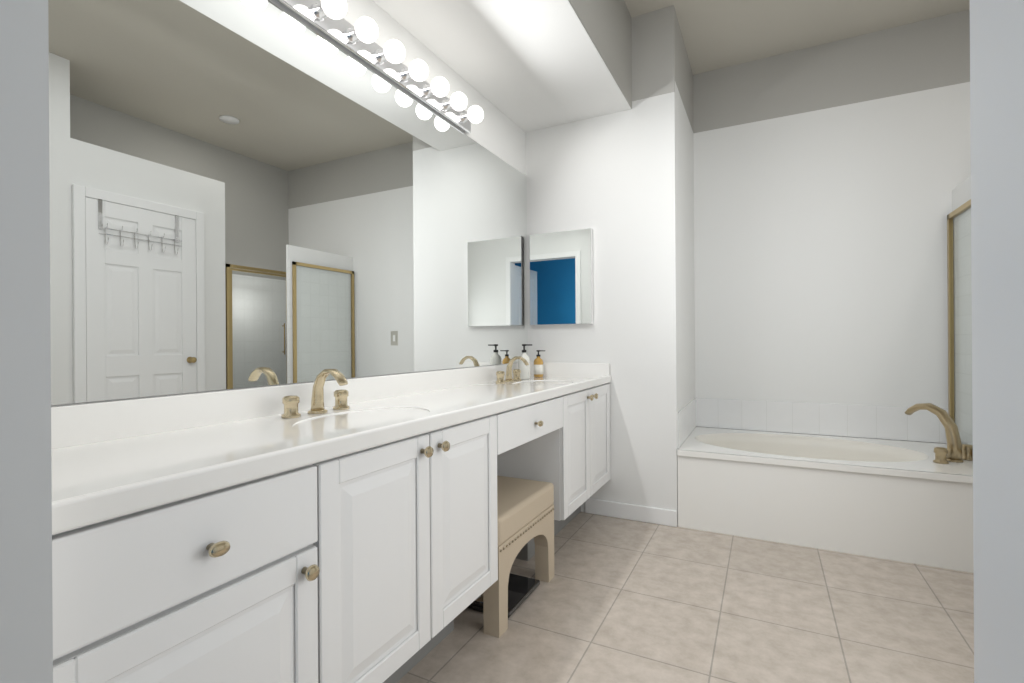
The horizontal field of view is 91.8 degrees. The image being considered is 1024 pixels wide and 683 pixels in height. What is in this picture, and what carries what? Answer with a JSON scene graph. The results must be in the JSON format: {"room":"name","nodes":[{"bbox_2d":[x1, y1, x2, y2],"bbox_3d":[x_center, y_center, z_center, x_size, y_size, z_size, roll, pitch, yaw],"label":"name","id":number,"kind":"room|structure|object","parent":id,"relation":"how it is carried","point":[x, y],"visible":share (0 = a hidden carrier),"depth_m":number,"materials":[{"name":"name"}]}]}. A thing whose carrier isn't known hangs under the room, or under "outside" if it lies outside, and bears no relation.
{"room":"bathroom","nodes":[
{"label":"bathroom","id":0,"kind":"room"},
{"bbox_2d":[48,0,527,406],"bbox_3d":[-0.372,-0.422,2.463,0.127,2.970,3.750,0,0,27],"label":"vanity mirror","id":1,"kind":"object","parent":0,"point":[248,193],"depth_m":1.53,"materials":[{"name":"clear glass"}]},
{"bbox_2d":[273,0,483,133],"bbox_3d":[-0.453,-1.134,2.025,0.147,0.095,1.230,0,0,27],"label":"light","id":2,"kind":"object","parent":1,"relation":"attached to","point":[325,18],"visible":1,"depth_m":1.94,"materials":[{"name":"white glass"}]},
{"bbox_2d":[373,0,630,131],"bbox_3d":[-0.213,-1.689,1.906,0.694,0.640,2.670,0,0,27],"label":"ceiling","id":3,"kind":"structure","parent":0,"point":[527,65],"depth_m":2.37,"materials":[{"name":"white paint"}]},
{"bbox_2d":[568,0,631,108],"bbox_3d":[0.098,-1.642,1.747,0.004,0.538,2.670,0,0,27],"label":"ceiling soffit","id":4,"kind":"structure","parent":0,"point":[606,24],"depth_m":2.57,"materials":[{"name":"white paint"}]},
{"bbox_2d":[526,5,677,525],"bbox_3d":[0.518,-0.429,3.047,0.939,2.970,0.020,0,0,27],"label":"wall","id":5,"kind":"structure","parent":0,"point":[609,180],"depth_m":2.94,"materials":[{"name":"paint"}]},
{"bbox_2d":[529,228,592,324],"bbox_3d":[0.305,-0.399,3.127,0.415,0.583,0.028,0,0,27],"label":"mirror cabinet","id":6,"kind":"object","parent":5,"relation":"attached to","point":[561,277],"visible":0.96,"depth_m":3.11,"materials":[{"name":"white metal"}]},
{"bbox_2d":[531,362,610,375],"bbox_3d":[0.350,0.179,3.109,0.530,0.092,0.021,0,0,27],"label":"backsplash","id":7,"kind":"structure","parent":5,"relation":"attached to","point":[550,368],"depth_m":3.08,"materials":[{"name":"white stone"}]},
{"bbox_2d":[585,498,676,526],"bbox_3d":[0.696,1.010,2.943,0.545,0.090,0.012,0,0,27],"label":"baseboard","id":8,"kind":"structure","parent":5,"relation":"attached to","point":[667,517],"depth_m":2.93,"materials":[{"name":"white wood"}]},
{"bbox_2d":[674,8,694,462],"bbox_3d":[1.101,-0.433,3.288,0.120,2.970,0.940,0,0,27],"label":"wall","id":9,"kind":"structure","parent":0,"point":[684,176],"depth_m":3.15,"materials":[{"name":"paint"}]},
{"bbox_2d":[677,398,696,447],"bbox_3d":[1.137,0.509,3.205,0.008,0.203,0.820,0,0,27],"label":"tile band","id":10,"kind":"object","parent":9,"relation":"attached to","point":[686,421],"visible":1,"depth_m":3.11,"materials":[{"name":"white tile"}]},
{"bbox_2d":[397,511,973,682],"bbox_3d":[0.281,1.088,0.534,4.600,0.060,6.600,0,0,27],"label":"floor","id":11,"kind":"structure","parent":0,"point":[617,600],"depth_m":1.89,"materials":[{"name":"tile"}]},
{"bbox_2d":[52,380,610,682],"bbox_3d":[-0.243,0.658,1.930,0.583,0.808,2.664,0,0,27],"label":"bathroom vanity","id":12,"kind":"object","parent":11,"relation":"on","point":[340,528],"depth_m":1.05,"materials":[{"name":"white wood"}]},
{"bbox_2d":[51,376,610,527],"bbox_3d":[-0.257,0.231,1.935,0.559,0.044,2.664,0,0,27],"label":"countertop","id":13,"kind":"structure","parent":12,"relation":"on","point":[98,476],"depth_m":1.10,"materials":[{"name":"white stone"}]},
{"bbox_2d":[51,360,530,447],"bbox_3d":[-0.497,0.185,2.058,0.021,0.092,2.664,0,0,27],"label":"backsplash","id":14,"kind":"structure","parent":13,"relation":"on","point":[108,420],"depth_m":1.43,"materials":[{"name":"white stone"}]},
{"bbox_2d":[518,344,531,378],"bbox_3d":[0.081,0.119,2.969,0.088,0.208,0.070,0,0,27],"label":"soap bottle","id":15,"kind":"object","parent":13,"relation":"on","point":[525,370],"visible":0.9,"depth_m":2.95,"materials":[{"name":"white plastic"}]},
{"bbox_2d":[533,350,544,376],"bbox_3d":[0.173,0.138,3.119,0.078,0.169,0.063,0,0,27],"label":"soap bottle","id":16,"kind":"object","parent":13,"relation":"on","point":[538,367],"visible":1,"depth_m":3.10,"materials":[{"name":"brown plastic"}]},
{"bbox_2d":[468,573,539,617],"bbox_3d":[-0.078,1.046,2.083,0.300,0.030,0.300,0,0,27],"label":"scale","id":17,"kind":"object","parent":11,"relation":"on","point":[521,589],"visible":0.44,"depth_m":2.04,"materials":[{"name":"black glass"}]},
{"bbox_2d":[483,475,553,637],"bbox_3d":[-0.106,0.848,2.095,0.411,0.425,0.531,0,0,27],"label":"stool","id":18,"kind":"object","parent":11,"relation":"on","point":[525,511],"visible":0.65,"depth_m":1.97,"materials":[{"name":"fabric"}]},
{"bbox_2d":[677,403,973,572],"bbox_3d":[1.764,0.687,2.861,1.429,0.721,0.841,0,0,27],"label":"tub","id":19,"kind":"object","parent":11,"relation":"on","point":[905,501],"visible":1,"depth_m":2.53,"materials":[{"name":"white ceramic"}]},
{"bbox_2d":[904,403,973,464],"bbox_3d":[2.220,0.464,2.557,0.273,0.281,0.273,0,0,27],"label":"faucet","id":20,"kind":"object","parent":19,"relation":"on","point":[956,453],"depth_m":2.51,"materials":[{"name":"brown metal"}]},
{"bbox_2d":[947,199,972,444],"bbox_3d":[2.530,0.150,2.336,0.466,1.785,1.073,0,0,27],"label":"shower enclosure","id":21,"kind":"object","parent":19,"relation":"on","point":[961,209],"visible":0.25,"depth_m":2.89,"materials":[{"name":"clear glass"}]},
{"bbox_2d":[624,0,969,74],"bbox_3d":[1.514,-1.971,1.493,2.760,0.100,3.750,0,0,27],"label":"ceiling","id":22,"kind":"structure","parent":0,"point":[717,34],"depth_m":2.98,"materials":[{"name":"white paint"}]},
{"bbox_2d":[693,9,970,443],"bbox_3d":[2.461,-0.442,3.053,2.515,2.970,0.120,0,0,27],"label":"wall","id":23,"kind":"structure","parent":0,"point":[829,177],"depth_m":3.19,"materials":[{"name":"paint"}]},
{"bbox_2d":[696,398,947,442],"bbox_3d":[1.961,0.503,3.240,1.427,0.203,0.008,0,0,27],"label":"tile band","id":24,"kind":"object","parent":23,"relation":"attached to","point":[879,422],"visible":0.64,"depth_m":3.21,"materials":[{"name":"white tile"}]},
{"bbox_2d":[952,176,970,211],"bbox_3d":[2.426,0.078,2.567,0.020,1.930,0.780,0,0,27],"label":"wall","id":25,"kind":"structure","parent":0,"point":[961,193],"depth_m":2.78,"materials":[{"name":"white paint"}]},
{"bbox_2d":[953,207,972,444],"bbox_3d":[2.413,-0.073,2.568,0.003,1.348,0.772,0,0,27],"label":"tile","id":26,"kind":"structure","parent":25,"relation":"attached to","point":[959,410],"depth_m":2.76,"materials":[{"name":"white tile"}]},
{"bbox_3d":[-0.878,-0.419,0.683,0.608,2.970,0.120,0,0,27],"label":"wall","id":27,"kind":"structure","parent":0,"visible":0},
{"bbox_2d":[0,0,52,682],"bbox_3d":[-0.600,0.034,0.551,0.002,2.060,0.135,0,0,27],"label":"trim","id":28,"kind":"structure","parent":27,"relation":"attached to","point":[26,631],"depth_m":0.59,"materials":[{"name":"grey paint"}]},
{"bbox_3d":[0.743,-0.430,-0.146,1.300,2.970,0.120,0,0,27],"label":"wall","id":29,"kind":"structure","parent":0,"visible":0},
{"bbox_2d":[970,0,980,682],"bbox_3d":[0.225,0.028,0.197,0.060,2.060,0.015,0,0,27],"label":"door frame","id":30,"kind":"structure","parent":29,"relation":"attached to","point":[975,341],"depth_m":0.21,"materials":[{"name":"white paint"}]},
{"bbox_2d":[977,0,1023,682],"bbox_3d":[0.167,0.029,0.151,0.002,2.060,0.120,0,0,27],"label":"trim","id":31,"kind":"structure","parent":29,"relation":"attached to","point":[1000,72],"depth_m":0.18,"materials":[{"name":"white paint"}]}
]}

